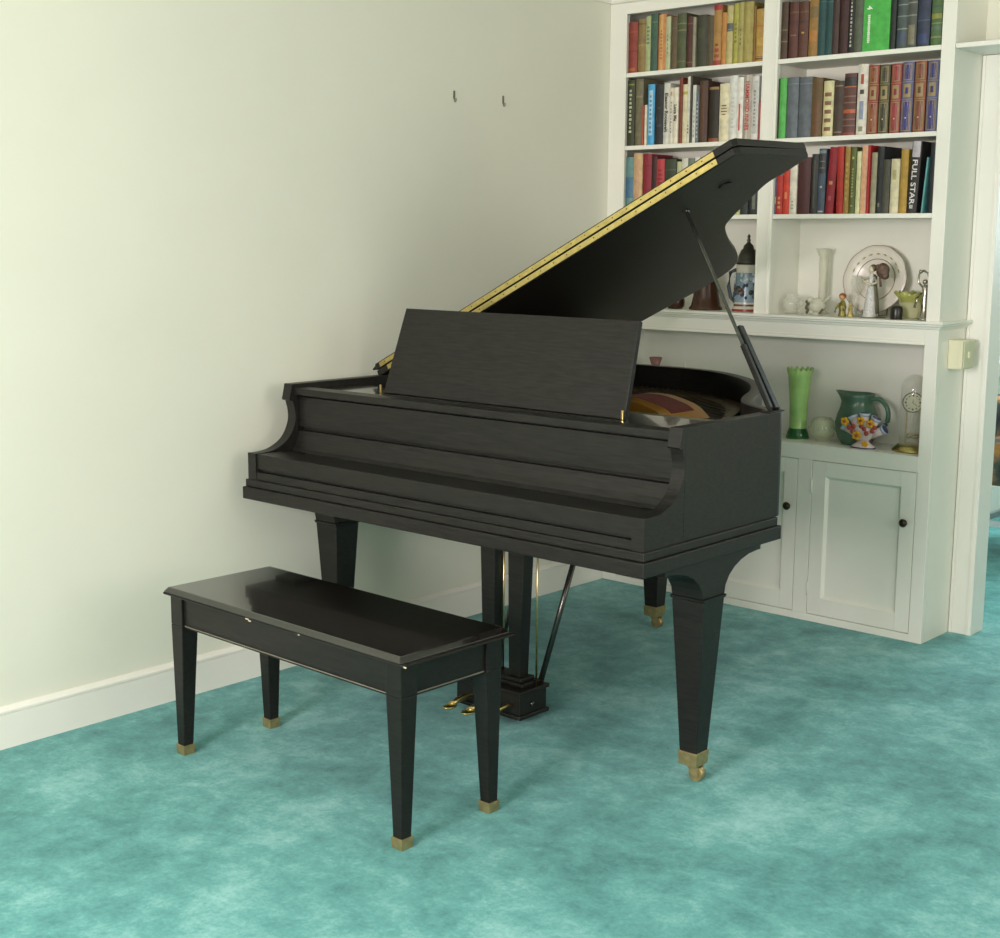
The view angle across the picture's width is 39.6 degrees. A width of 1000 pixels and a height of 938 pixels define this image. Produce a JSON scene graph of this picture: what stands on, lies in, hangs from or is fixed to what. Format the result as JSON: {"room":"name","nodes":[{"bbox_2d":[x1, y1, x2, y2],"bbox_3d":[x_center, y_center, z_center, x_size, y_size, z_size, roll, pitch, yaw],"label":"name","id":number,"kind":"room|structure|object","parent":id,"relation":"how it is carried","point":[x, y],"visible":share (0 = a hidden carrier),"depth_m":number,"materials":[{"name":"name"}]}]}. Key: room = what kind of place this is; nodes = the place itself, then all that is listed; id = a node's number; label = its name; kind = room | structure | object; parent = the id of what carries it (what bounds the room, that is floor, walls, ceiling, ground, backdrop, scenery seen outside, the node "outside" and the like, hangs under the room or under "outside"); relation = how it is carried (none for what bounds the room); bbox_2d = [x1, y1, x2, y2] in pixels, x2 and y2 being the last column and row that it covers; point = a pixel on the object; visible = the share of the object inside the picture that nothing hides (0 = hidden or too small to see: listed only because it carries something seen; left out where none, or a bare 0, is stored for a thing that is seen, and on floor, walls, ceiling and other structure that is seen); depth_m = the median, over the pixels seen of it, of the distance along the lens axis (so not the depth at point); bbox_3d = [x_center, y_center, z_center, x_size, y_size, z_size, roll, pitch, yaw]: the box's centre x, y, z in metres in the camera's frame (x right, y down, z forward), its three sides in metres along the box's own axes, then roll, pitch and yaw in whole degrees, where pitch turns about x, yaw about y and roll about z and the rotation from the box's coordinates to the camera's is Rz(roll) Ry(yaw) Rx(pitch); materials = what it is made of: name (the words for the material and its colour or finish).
{"room":"music room","nodes":[
{"label":"music room","id":0,"kind":"room"},
{"bbox_2d":[0,0,610,706],"bbox_3d":[-1.499,-0.396,3.318,0.090,2.340,6.078,9,12,41],"label":"wall","id":1,"kind":"structure","parent":0,"point":[208,207],"depth_m":4.01,"materials":[{"name":"paint"}]},
{"bbox_2d":[0,562,601,749],"bbox_3d":[-1.544,0.722,3.381,0.014,0.113,5.849,9,12,41],"label":"baseboard","id":2,"kind":"structure","parent":1,"relation":"attached to","point":[33,719],"depth_m":3.97,"materials":[{"name":"paint"}]},
{"bbox_2d":[0,516,999,937],"bbox_3d":[0.885,0.822,3.373,6.850,0.050,9.050,9,12,41],"label":"floor","id":3,"kind":"structure","parent":0,"point":[850,787],"depth_m":3.32,"materials":[{"name":"teal carpet"}]},
{"bbox_2d":[163,566,514,850],"bbox_3d":[-0.414,0.555,3.417,0.911,0.446,0.352,9,13,42],"label":"piano bench","id":4,"kind":"object","parent":3,"relation":"on","point":[399,650],"visible":1,"depth_m":3.24,"materials":[{"name":"black wood"}]},
{"bbox_2d":[243,138,807,781],"bbox_3d":[0.290,-0.137,4.127,1.459,1.588,1.532,9,12,41],"label":"grand piano","id":5,"kind":"object","parent":3,"relation":"on","point":[523,421],"visible":0.94,"depth_m":3.68,"materials":[{"name":"black wood"}]},
{"bbox_2d":[318,384,703,427],"bbox_3d":[-0.001,-0.166,3.780,1.348,0.020,0.200,9,12,41],"label":"shelf","id":6,"kind":"object","parent":5,"relation":"attached to","point":[387,391],"depth_m":3.69,"materials":[{"name":"wood"}]},
{"bbox_2d":[602,0,987,643],"bbox_3d":[0.987,-0.653,4.979,1.378,2.339,0.257,9,12,41],"label":"bookcase","id":7,"kind":"object","parent":3,"relation":"on","point":[865,545],"visible":0.59,"depth_m":4.82,"materials":[{"name":"paint"}]},
{"bbox_2d":[625,157,633,205],"bbox_3d":[0.533,-1.075,5.295,0.036,0.216,0.142,9,12,41],"label":"book","id":8,"kind":"object","parent":7,"relation":"on","point":[629,160],"visible":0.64,"depth_m":5.24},
{"bbox_2d":[627,80,635,145],"bbox_3d":[0.528,-1.339,5.246,0.034,0.240,0.124,9,12,41],"label":"book","id":9,"kind":"object","parent":7,"relation":"on","point":[631,83],"visible":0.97,"depth_m":5.20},
{"bbox_2d":[628,22,638,72],"bbox_3d":[0.530,-1.572,5.203,0.041,0.182,0.120,9,12,41],"label":"book","id":10,"kind":"object","parent":7,"relation":"on","point":[633,26],"visible":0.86,"depth_m":5.16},
{"bbox_2d":[633,153,646,200],"bbox_3d":[0.556,-1.076,5.262,0.040,0.229,0.129,9,12,41],"label":"book","id":11,"kind":"object","parent":7,"relation":"on","point":[638,157],"visible":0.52,"depth_m":5.21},
{"bbox_2d":[638,19,645,71],"bbox_3d":[0.561,-1.571,5.177,0.036,0.188,0.118,9,12,41],"label":"book","id":12,"kind":"object","parent":7,"relation":"on","point":[642,23],"visible":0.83,"depth_m":5.13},
{"bbox_2d":[645,16,650,71],"bbox_3d":[0.586,-1.572,5.160,0.022,0.196,0.126,9,12,41],"label":"book","id":13,"kind":"object","parent":7,"relation":"on","point":[648,20],"visible":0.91,"depth_m":5.11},
{"bbox_2d":[635,79,663,145],"bbox_3d":[0.561,-1.337,5.229,0.035,0.242,0.136,9,12,41],"label":"book","id":14,"kind":"object","parent":7,"relation":"on","point":[642,85],"visible":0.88,"depth_m":5.18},
{"bbox_2d":[647,84,657,144],"bbox_3d":[0.598,-1.319,5.189,0.030,0.218,0.124,9,12,41],"label":"book","id":15,"kind":"object","parent":7,"relation":"on","point":[652,87],"visible":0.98,"depth_m":5.14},
{"bbox_2d":[650,13,660,70],"bbox_3d":[0.606,-1.572,5.139,0.032,0.204,0.131,9,12,41],"label":"book","id":16,"kind":"object","parent":7,"relation":"on","point":[655,16],"visible":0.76,"depth_m":5.09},
{"bbox_2d":[643,154,672,193],"bbox_3d":[0.593,-1.071,5.243,0.039,0.224,0.142,9,12,41],"label":"book","id":17,"kind":"object","parent":7,"relation":"on","point":[647,161],"visible":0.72,"depth_m":5.18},
{"bbox_2d":[654,84,664,144],"bbox_3d":[0.625,-1.313,5.165,0.042,0.216,0.119,9,12,41],"label":"book","id":18,"kind":"object","parent":7,"relation":"on","point":[659,103],"visible":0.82,"depth_m":5.12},
{"bbox_2d":[658,14,677,69],"bbox_3d":[0.631,-1.564,5.116,0.033,0.197,0.128,9,12,41],"label":"book","id":19,"kind":"object","parent":7,"relation":"on","point":[662,18],"visible":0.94,"depth_m":5.07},
{"bbox_2d":[665,16,671,69],"bbox_3d":[0.648,-1.556,5.095,0.020,0.186,0.118,9,12,41],"label":"book","id":20,"kind":"object","parent":7,"relation":"on","point":[669,18],"visible":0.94,"depth_m":5.05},
{"bbox_2d":[663,83,679,143],"bbox_3d":[0.654,-1.311,5.145,0.027,0.218,0.139,9,12,41],"label":"book","id":21,"kind":"object","parent":7,"relation":"on","point":[667,86],"visible":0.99,"depth_m":5.09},
{"bbox_2d":[669,88,673,143],"bbox_3d":[0.668,-1.299,5.127,0.017,0.200,0.130,9,12,41],"label":"book","id":22,"kind":"object","parent":7,"relation":"on","point":[671,89],"visible":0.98,"depth_m":5.08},
{"bbox_2d":[665,159,681,179],"bbox_3d":[0.671,-1.048,5.174,0.051,0.202,0.142,9,12,41],"label":"book","id":23,"kind":"object","parent":7,"relation":"on","point":[670,164],"visible":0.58,"depth_m":5.11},
{"bbox_2d":[671,17,677,68],"bbox_3d":[0.677,-1.552,5.089,0.025,0.182,0.140,9,12,41],"label":"book","id":24,"kind":"object","parent":7,"relation":"on","point":[674,19],"visible":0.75,"depth_m":5.04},
{"bbox_2d":[673,87,679,143],"bbox_3d":[0.683,-1.297,5.115,0.020,0.200,0.137,9,12,41],"label":"book","id":25,"kind":"object","parent":7,"relation":"on","point":[676,89],"visible":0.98,"depth_m":5.07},
{"bbox_2d":[678,77,687,142],"bbox_3d":[0.700,-1.312,5.104,0.014,0.234,0.132,9,12,41],"label":"book","id":26,"kind":"object","parent":7,"relation":"on","point":[683,80],"visible":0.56,"depth_m":5.05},
{"bbox_2d":[682,84,687,142],"bbox_3d":[0.711,-1.297,5.092,0.020,0.208,0.125,9,12,41],"label":"book","id":27,"kind":"object","parent":7,"relation":"on","point":[685,86],"visible":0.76,"depth_m":5.05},
{"bbox_2d":[677,13,697,68],"bbox_3d":[0.693,-1.553,5.058,0.038,0.194,0.122,9,12,41],"label":"book","id":28,"kind":"object","parent":7,"relation":"on","point":[682,17],"visible":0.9,"depth_m":5.01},
{"bbox_2d":[686,16,694,67],"bbox_3d":[0.728,-1.543,5.048,0.027,0.178,0.144,9,12,41],"label":"book","id":29,"kind":"object","parent":7,"relation":"on","point":[690,18],"visible":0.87,"depth_m":5.00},
{"bbox_2d":[689,76,711,142],"bbox_3d":[0.732,-1.308,5.072,0.007,0.236,0.129,9,12,41],"label":"book","id":30,"kind":"object","parent":7,"relation":"on","point":[695,80],"visible":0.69,"depth_m":5.03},
{"bbox_2d":[696,14,709,66],"bbox_3d":[0.757,-1.537,5.008,0.044,0.180,0.117,9,12,41],"label":"book","id":31,"kind":"object","parent":7,"relation":"on","point":[702,20],"visible":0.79,"depth_m":4.96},
{"bbox_2d":[689,281,721,309],"bbox_3d":[0.765,-0.680,5.177,0.134,0.170,0.126,9,12,41],"label":"jug","id":32,"kind":"object","parent":7,"relation":"on","point":[706,298],"visible":0.44,"depth_m":5.14,"materials":[{"name":"ceramic"}]},
{"bbox_2d":[706,15,713,65],"bbox_3d":[0.787,-1.530,4.986,0.030,0.174,0.124,9,12,41],"label":"book","id":33,"kind":"object","parent":7,"relation":"on","point":[710,28],"visible":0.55,"depth_m":4.94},
{"bbox_2d":[698,80,722,142],"bbox_3d":[0.772,-1.291,5.037,0.036,0.216,0.136,9,12,41],"label":"book","id":34,"kind":"object","parent":7,"relation":"on","point":[705,85],"visible":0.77,"depth_m":4.99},
{"bbox_2d":[708,87,719,141],"bbox_3d":[0.809,-1.276,5.019,0.041,0.192,0.145,9,12,41],"label":"book","id":35,"kind":"object","parent":7,"relation":"on","point":[714,100],"visible":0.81,"depth_m":4.96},
{"bbox_2d":[713,4,727,64],"bbox_3d":[0.806,-1.541,4.956,0.033,0.207,0.119,9,12,41],"label":"book","id":36,"kind":"object","parent":7,"relation":"on","point":[719,9],"visible":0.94,"depth_m":4.91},
{"bbox_2d":[721,12,726,64],"bbox_3d":[0.835,-1.526,4.949,0.019,0.178,0.140,9,12,41],"label":"book","id":37,"kind":"object","parent":7,"relation":"on","point":[724,19],"visible":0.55,"depth_m":4.90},
{"bbox_2d":[719,83,729,140],"bbox_3d":[0.835,-1.274,4.983,0.042,0.200,0.124,9,12,41],"label":"book","id":38,"kind":"object","parent":7,"relation":"on","point":[725,87],"visible":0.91,"depth_m":4.94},
{"bbox_2d":[726,5,733,63],"bbox_3d":[0.849,-1.533,4.928,0.025,0.198,0.133,9,12,41],"label":"book","id":39,"kind":"object","parent":7,"relation":"on","point":[730,14],"visible":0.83,"depth_m":4.88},
{"bbox_2d":[728,75,744,140],"bbox_3d":[0.866,-1.282,4.957,0.034,0.224,0.136,9,12,41],"label":"book","id":40,"kind":"object","parent":7,"relation":"on","point":[733,79],"visible":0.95,"depth_m":4.91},
{"bbox_2d":[733,3,739,63],"bbox_3d":[0.867,-1.533,4.913,0.020,0.204,0.127,9,12,41],"label":"book","id":41,"kind":"object","parent":7,"relation":"on","point":[736,6],"visible":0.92,"depth_m":4.87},
{"bbox_2d":[736,77,744,138],"bbox_3d":[0.885,-1.274,4.933,0.025,0.216,0.129,9,12,41],"label":"book","id":42,"kind":"object","parent":7,"relation":"on","point":[741,80],"visible":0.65,"depth_m":4.88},
{"bbox_2d":[727,234,755,311],"bbox_3d":[0.895,-0.712,5.049,0.116,0.278,0.105,-1,9,-7],"label":"stein","id":43,"kind":"object","parent":7,"relation":"on","point":[743,293],"visible":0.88,"depth_m":5.02,"materials":[{"name":"ceramic"}]},
{"bbox_2d":[738,2,744,62],"bbox_3d":[0.879,-1.531,4.895,0.020,0.206,0.117,9,12,41],"label":"book","id":44,"kind":"object","parent":7,"relation":"on","point":[742,4],"visible":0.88,"depth_m":4.85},
{"bbox_2d":[743,75,757,138],"bbox_3d":[0.904,-1.273,4.910,0.033,0.223,0.120,9,12,41],"label":"book","id":45,"kind":"object","parent":7,"relation":"on","point":[748,86],"visible":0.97,"depth_m":4.87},
{"bbox_2d":[743,1,764,62],"bbox_3d":[0.900,-1.526,4.874,0.039,0.204,0.122,9,12,41],"label":"book","id":46,"kind":"object","parent":7,"relation":"on","point":[749,6],"visible":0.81,"depth_m":4.83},
{"bbox_2d":[751,75,761,139],"bbox_3d":[0.933,-1.268,4.896,0.027,0.218,0.139,9,12,41],"label":"book","id":47,"kind":"object","parent":7,"relation":"on","point":[757,80],"visible":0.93,"depth_m":4.84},
{"bbox_2d":[755,8,763,61],"bbox_3d":[0.941,-1.508,4.850,0.035,0.176,0.133,9,12,41],"label":"book","id":48,"kind":"object","parent":7,"relation":"on","point":[760,12],"visible":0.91,"depth_m":4.80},
{"bbox_2d":[776,175,783,213],"bbox_3d":[1.012,-0.960,4.871,0.024,0.132,0.131,9,12,41],"label":"book","id":49,"kind":"object","parent":7,"relation":"on","point":[780,179],"visible":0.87,"depth_m":4.82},
{"bbox_2d":[778,78,787,138],"bbox_3d":[1.009,-1.246,4.819,0.026,0.202,0.118,9,12,41],"label":"book","id":50,"kind":"object","parent":7,"relation":"on","point":[784,81],"visible":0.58,"depth_m":4.78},
{"bbox_2d":[780,2,789,58],"bbox_3d":[1.013,-1.504,4.789,0.026,0.188,0.134,9,12,41],"label":"book","id":51,"kind":"object","parent":7,"relation":"on","point":[785,26],"visible":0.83,"depth_m":4.74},
{"bbox_2d":[782,170,790,213],"bbox_3d":[1.027,-0.964,4.848,0.025,0.150,0.116,9,12,41],"label":"book","id":52,"kind":"object","parent":7,"relation":"on","point":[786,186],"visible":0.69,"depth_m":4.81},
{"bbox_2d":[786,77,799,137],"bbox_3d":[1.038,-1.243,4.798,0.043,0.202,0.123,9,12,41],"label":"book","id":53,"kind":"object","parent":7,"relation":"on","point":[793,82],"visible":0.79,"depth_m":4.75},
{"bbox_2d":[788,1,799,58],"bbox_3d":[1.034,-1.497,4.761,0.035,0.186,0.117,9,12,41],"label":"book","id":54,"kind":"object","parent":7,"relation":"on","point":[794,6],"visible":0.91,"depth_m":4.72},
{"bbox_2d":[789,165,798,213],"bbox_3d":[1.049,-0.970,4.830,0.027,0.166,0.124,9,12,41],"label":"book","id":55,"kind":"object","parent":7,"relation":"on","point":[794,171],"visible":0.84,"depth_m":4.79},
{"bbox_2d":[786,366,813,439],"bbox_3d":[1.071,-0.238,4.978,0.095,0.257,0.093,9,12,41],"label":"vase","id":56,"kind":"object","parent":7,"relation":"on","point":[799,379],"visible":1,"depth_m":4.95,"materials":[{"name":"green glass"}]},
{"bbox_2d":[798,1,809,57],"bbox_3d":[1.070,-1.494,4.747,0.036,0.184,0.139,9,12,41],"label":"book","id":57,"kind":"object","parent":7,"relation":"on","point":[804,19],"visible":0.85,"depth_m":4.70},
{"bbox_2d":[797,157,811,213],"bbox_3d":[1.084,-0.978,4.808,0.048,0.190,0.136,9,12,41],"label":"book","id":58,"kind":"object","parent":7,"relation":"on","point":[805,167],"visible":0.49,"depth_m":4.76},
{"bbox_2d":[798,76,818,137],"bbox_3d":[1.075,-1.237,4.769,0.050,0.200,0.120,9,12,41],"label":"book","id":59,"kind":"object","parent":7,"relation":"on","point":[805,96],"visible":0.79,"depth_m":4.72,"materials":[{"name":"paper"}]},
{"bbox_2d":[808,0,818,56],"bbox_3d":[1.098,-1.499,4.720,0.035,0.204,0.139,9,12,41],"label":"book","id":60,"kind":"object","parent":7,"relation":"on","point":[814,4],"visible":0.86,"depth_m":4.67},
{"bbox_2d":[810,154,818,213],"bbox_3d":[1.113,-0.979,4.784,0.025,0.200,0.129,9,12,41],"label":"book","id":61,"kind":"object","parent":7,"relation":"on","point":[815,157],"visible":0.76,"depth_m":4.74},
{"bbox_2d":[805,296,830,314],"bbox_3d":[1.111,-0.572,4.845,0.093,0.070,0.045,9,12,41],"label":"teapot","id":62,"kind":"object","parent":7,"relation":"on","point":[816,305],"visible":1,"depth_m":4.84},
{"bbox_2d":[817,0,826,55],"bbox_3d":[1.117,-1.491,4.691,0.028,0.196,0.128,9,12,41],"label":"book","id":63,"kind":"object","parent":7,"relation":"on","point":[822,3],"visible":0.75,"depth_m":4.65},
{"bbox_2d":[817,148,829,213],"bbox_3d":[1.138,-0.985,4.770,0.027,0.218,0.145,9,12,41],"label":"book","id":64,"kind":"object","parent":7,"relation":"on","point":[824,154],"visible":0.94,"depth_m":4.72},
{"bbox_2d":[810,78,839,136],"bbox_3d":[1.114,-1.229,4.743,0.040,0.194,0.144,9,12,41],"label":"book","id":65,"kind":"object","parent":7,"relation":"on","point":[818,83],"visible":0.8,"depth_m":4.69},
{"bbox_2d":[822,80,834,135],"bbox_3d":[1.139,-1.218,4.711,0.038,0.182,0.120,9,12,41],"label":"book","id":66,"kind":"object","parent":7,"relation":"on","point":[829,86],"visible":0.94,"depth_m":4.67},
{"bbox_2d":[825,0,833,54],"bbox_3d":[1.139,-1.488,4.674,0.026,0.196,0.134,9,12,41],"label":"book","id":67,"kind":"object","parent":7,"relation":"on","point":[830,3],"visible":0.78,"depth_m":4.63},
{"bbox_2d":[825,147,837,213],"bbox_3d":[1.160,-0.982,4.739,0.042,0.222,0.126,9,12,41],"label":"book","id":68,"kind":"object","parent":7,"relation":"on","point":[831,194],"visible":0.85,"depth_m":4.69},
{"bbox_2d":[832,0,840,54],"bbox_3d":[1.152,-1.483,4.651,0.023,0.196,0.117,9,12,41],"label":"book","id":69,"kind":"object","parent":7,"relation":"on","point":[837,3],"visible":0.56,"depth_m":4.61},
{"bbox_2d":[833,81,844,135],"bbox_3d":[1.167,-1.212,4.684,0.036,0.178,0.116,9,12,41],"label":"book","id":70,"kind":"object","parent":7,"relation":"on","point":[839,85],"visible":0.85,"depth_m":4.64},
{"bbox_2d":[836,146,846,213],"bbox_3d":[1.181,-0.977,4.710,0.028,0.222,0.122,9,12,41],"label":"book","id":71,"kind":"object","parent":7,"relation":"on","point":[841,149],"visible":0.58,"depth_m":4.66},
{"bbox_2d":[839,0,849,53],"bbox_3d":[1.175,-1.481,4.634,0.032,0.198,0.120,9,12,41],"label":"book","id":72,"kind":"object","parent":7,"relation":"on","point":[845,4],"visible":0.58,"depth_m":4.59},
{"bbox_2d":[843,147,851,213],"bbox_3d":[1.199,-0.973,4.693,0.018,0.220,0.122,9,12,41],"label":"book","id":73,"kind":"object","parent":7,"relation":"on","point":[848,149],"visible":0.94,"depth_m":4.65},
{"bbox_2d":[842,73,858,135],"bbox_3d":[1.207,-1.219,4.667,0.044,0.201,0.145,9,12,41],"label":"book","id":74,"kind":"object","parent":7,"relation":"on","point":[851,79],"visible":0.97,"depth_m":4.61,"materials":[{"name":"paper"}]},
{"bbox_2d":[847,0,855,52],"bbox_3d":[1.195,-1.481,4.615,0.021,0.202,0.117,9,12,41],"label":"book","id":75,"kind":"object","parent":7,"relation":"on","point":[852,2],"visible":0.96,"depth_m":4.58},
{"bbox_2d":[849,147,862,213],"bbox_3d":[1.223,-0.972,4.690,0.020,0.218,0.142,9,12,41],"label":"book","id":76,"kind":"object","parent":7,"relation":"on","point":[854,151],"visible":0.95,"depth_m":4.64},
{"bbox_2d":[855,151,861,213],"bbox_3d":[1.235,-0.962,4.675,0.016,0.204,0.129,9,12,41],"label":"book","id":77,"kind":"object","parent":7,"relation":"on","point":[859,155],"visible":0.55,"depth_m":4.63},
{"bbox_2d":[853,0,864,52],"bbox_3d":[1.214,-1.474,4.597,0.031,0.196,0.120,9,12,41],"label":"book","id":78,"kind":"object","parent":7,"relation":"on","point":[859,9],"visible":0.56,"depth_m":4.55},
{"bbox_2d":[835,390,890,444],"bbox_3d":[1.251,-0.176,4.836,0.150,0.184,0.187,-1,10,-10],"label":"pitcher","id":79,"kind":"object","parent":7,"relation":"on","point":[852,402],"visible":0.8,"depth_m":4.81,"materials":[{"name":"ceramic"}]},
{"bbox_2d":[860,145,867,213],"bbox_3d":[1.253,-0.968,4.662,0.022,0.222,0.140,9,12,41],"label":"book","id":80,"kind":"object","parent":7,"relation":"on","point":[865,147],"visible":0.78,"depth_m":4.61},
{"bbox_2d":[840,412,888,449],"bbox_3d":[1.245,-0.131,4.756,0.175,0.122,0.056,9,12,41],"label":"vase","id":81,"kind":"object","parent":7,"relation":"on","point":[862,429],"visible":1,"depth_m":4.74,"materials":[{"name":"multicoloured ceramic"}]},
{"bbox_2d":[856,64,872,134],"bbox_3d":[1.238,-1.227,4.635,0.037,0.226,0.136,9,12,41],"label":"book","id":82,"kind":"object","parent":7,"relation":"on","point":[863,76],"visible":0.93,"depth_m":4.58,"materials":[{"name":"paper"}]},
{"bbox_2d":[865,145,878,213],"bbox_3d":[1.262,-0.966,4.646,0.009,0.222,0.135,9,12,41],"label":"book","id":83,"kind":"object","parent":7,"relation":"on","point":[871,148],"visible":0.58,"depth_m":4.60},
{"bbox_2d":[866,65,880,133],"bbox_3d":[1.262,-1.218,4.601,0.037,0.220,0.126,9,12,41],"label":"book","id":84,"kind":"object","parent":7,"relation":"on","point":[874,70],"visible":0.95,"depth_m":4.55,"materials":[{"name":"paper"}]},
{"bbox_2d":[869,152,877,213],"bbox_3d":[1.280,-0.953,4.643,0.020,0.198,0.138,9,12,41],"label":"book","id":85,"kind":"object","parent":7,"relation":"on","point":[874,155],"visible":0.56,"depth_m":4.59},
{"bbox_2d":[843,245,906,315],"bbox_3d":[1.297,-0.650,4.789,0.238,0.240,0.074,9,12,41],"label":"plate","id":86,"kind":"object","parent":7,"relation":"on","point":[855,290],"visible":0.85,"depth_m":4.79,"materials":[{"name":"white ceramic"}]},
{"bbox_2d":[861,263,889,317],"bbox_3d":[1.264,-0.603,4.687,0.092,0.184,0.057,9,12,41],"label":"figurine","id":87,"kind":"object","parent":7,"relation":"on","point":[871,304],"visible":1,"depth_m":4.68,"materials":[{"name":"white ceramic"}]},
{"bbox_2d":[862,0,891,51],"bbox_3d":[1.264,-1.472,4.556,0.094,0.206,0.128,9,12,41],"label":"book","id":88,"kind":"object","parent":7,"relation":"on","point":[877,13],"visible":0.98,"depth_m":4.51,"materials":[{"name":"paper"}]},
{"bbox_2d":[877,64,891,133],"bbox_3d":[1.295,-1.214,4.579,0.036,0.218,0.139,9,12,41],"label":"book","id":89,"kind":"object","parent":7,"relation":"on","point":[886,70],"visible":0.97,"depth_m":4.53,"materials":[{"name":"paper"}]},
{"bbox_2d":[882,159,891,212],"bbox_3d":[1.312,-0.935,4.609,0.024,0.174,0.139,9,12,41],"label":"book","id":90,"kind":"object","parent":7,"relation":"on","point":[887,162],"visible":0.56,"depth_m":4.56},
{"bbox_2d":[875,146,901,213],"bbox_3d":[1.292,-0.959,4.622,0.023,0.216,0.130,9,12,41],"label":"book","id":91,"kind":"object","parent":7,"relation":"on","point":[884,152],"visible":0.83,"depth_m":4.58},
{"bbox_2d":[890,0,898,48],"bbox_3d":[1.313,-1.461,4.524,0.017,0.196,0.141,9,12,41],"label":"book","id":92,"kind":"object","parent":7,"relation":"on","point":[894,16],"visible":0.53,"depth_m":4.48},
{"bbox_2d":[889,159,900,212],"bbox_3d":[1.334,-0.933,4.592,0.029,0.174,0.140,9,12,41],"label":"book","id":93,"kind":"object","parent":7,"relation":"on","point":[896,163],"visible":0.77,"depth_m":4.54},
{"bbox_2d":[889,63,902,132],"bbox_3d":[1.326,-1.210,4.556,0.036,0.220,0.139,9,12,41],"label":"book","id":94,"kind":"object","parent":7,"relation":"on","point":[897,68],"visible":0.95,"depth_m":4.50,"materials":[{"name":"paper"}]},
{"bbox_2d":[896,0,908,48],"bbox_3d":[1.330,-1.458,4.501,0.037,0.198,0.120,9,12,41],"label":"book","id":95,"kind":"object","parent":7,"relation":"on","point":[903,5],"visible":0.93,"depth_m":4.46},
{"bbox_2d":[899,149,911,212],"bbox_3d":[1.355,-0.944,4.569,0.026,0.204,0.127,9,12,41],"label":"book","id":96,"kind":"object","parent":7,"relation":"on","point":[906,153],"visible":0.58,"depth_m":4.52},
{"bbox_2d":[892,392,921,453],"bbox_3d":[1.398,-0.190,4.690,0.132,0.260,0.132,9,12,41],"label":"clock","id":97,"kind":"object","parent":7,"relation":"on","point":[911,402],"visible":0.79,"depth_m":4.68,"materials":[{"name":"gold metal"}]},
{"bbox_2d":[900,61,915,132],"bbox_3d":[1.350,-1.205,4.522,0.039,0.222,0.122,9,12,41],"label":"book","id":98,"kind":"object","parent":7,"relation":"on","point":[908,82],"visible":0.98,"depth_m":4.48,"materials":[{"name":"paper"}]},
{"bbox_2d":[894,290,921,318],"bbox_3d":[1.387,-0.553,4.669,0.117,0.091,0.119,9,12,41],"label":"vase","id":99,"kind":"object","parent":7,"relation":"on","point":[906,299],"visible":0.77,"depth_m":4.64,"materials":[{"name":"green ceramic"}]},
{"bbox_2d":[907,0,918,47],"bbox_3d":[1.356,-1.454,4.478,0.031,0.196,0.126,9,12,41],"label":"book","id":100,"kind":"object","parent":7,"relation":"on","point":[913,4],"visible":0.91,"depth_m":4.44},
{"bbox_2d":[906,141,931,212],"bbox_3d":[1.385,-0.952,4.545,0.042,0.229,0.145,9,12,41],"label":"book","id":101,"kind":"object","parent":7,"relation":"on","point":[921,150],"visible":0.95,"depth_m":4.50,"materials":[{"name":"paper"}]},
{"bbox_2d":[912,60,928,131],"bbox_3d":[1.391,-1.202,4.506,0.039,0.222,0.145,9,12,41],"label":"book","id":102,"kind":"object","parent":7,"relation":"on","point":[921,71],"visible":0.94,"depth_m":4.45,"materials":[{"name":"paper"}]},
{"bbox_2d":[913,270,928,320],"bbox_3d":[1.394,-0.573,4.571,0.053,0.165,0.041,9,12,41],"label":"figurine","id":103,"kind":"object","parent":7,"relation":"on","point":[923,302],"visible":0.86,"depth_m":4.56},
{"bbox_2d":[917,0,932,46],"bbox_3d":[1.383,-1.450,4.451,0.042,0.198,0.119,9,12,41],"label":"book","id":104,"kind":"object","parent":7,"relation":"on","point":[925,6],"visible":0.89,"depth_m":4.41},
{"bbox_2d":[921,157,930,212],"bbox_3d":[1.405,-0.920,4.513,0.017,0.176,0.120,9,12,41],"label":"book","id":105,"kind":"object","parent":7,"relation":"on","point":[924,207],"visible":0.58,"depth_m":4.48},
{"bbox_2d":[928,142,935,212],"bbox_3d":[1.432,-0.942,4.508,0.020,0.222,0.139,9,12,41],"label":"book","id":106,"kind":"object","parent":7,"relation":"on","point":[933,144],"visible":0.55,"depth_m":4.46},
{"bbox_2d":[925,60,940,130],"bbox_3d":[1.421,-1.197,4.476,0.038,0.220,0.140,9,12,41],"label":"book","id":107,"kind":"object","parent":7,"relation":"on","point":[934,65],"visible":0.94,"depth_m":4.42,"materials":[{"name":"paper"}]},
{"bbox_2d":[930,0,943,45],"bbox_3d":[1.425,-1.446,4.436,0.035,0.196,0.145,9,12,41],"label":"book","id":108,"kind":"object","parent":7,"relation":"on","point":[938,5],"visible":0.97,"depth_m":4.39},
{"bbox_2d":[947,339,974,369],"bbox_3d":[1.521,-0.378,4.573,0.060,0.096,0.090,9,12,41],"label":"switch box","id":109,"kind":"object","parent":7,"relation":"attached to","point":[960,351],"visible":1,"depth_m":4.54,"materials":[{"name":"beige plastic"}]},
{"bbox_2d":[989,394,999,527],"bbox_3d":[2.414,-0.058,5.971,0.640,0.860,0.620,9,12,41],"label":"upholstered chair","id":110,"kind":"object","parent":3,"relation":"on","point":[996,461],"visible":0.03,"depth_m":5.93,"materials":[{"name":"fabric"}]},
{"bbox_2d":[986,0,999,54],"bbox_3d":[2.472,-0.463,3.887,5.250,2.340,0.067,9,12,41],"label":"wall","id":111,"kind":"structure","parent":0,"point":[993,14],"depth_m":4.48,"materials":[{"name":"paint"}]},
{"bbox_2d":[948,54,999,635],"bbox_3d":[1.999,-0.392,4.325,1.094,2.050,0.105,9,12,41],"label":"trim","id":112,"kind":"structure","parent":111,"relation":"attached to","point":[980,382],"depth_m":4.65,"materials":[{"name":"paint"}]},
{"bbox_2d":[956,39,999,54],"bbox_3d":[1.968,-1.266,4.016,1.252,0.015,0.228,9,12,41],"label":"trim","id":113,"kind":"structure","parent":111,"relation":"attached to","point":[988,47],"depth_m":4.33,"materials":[{"name":"paint"}]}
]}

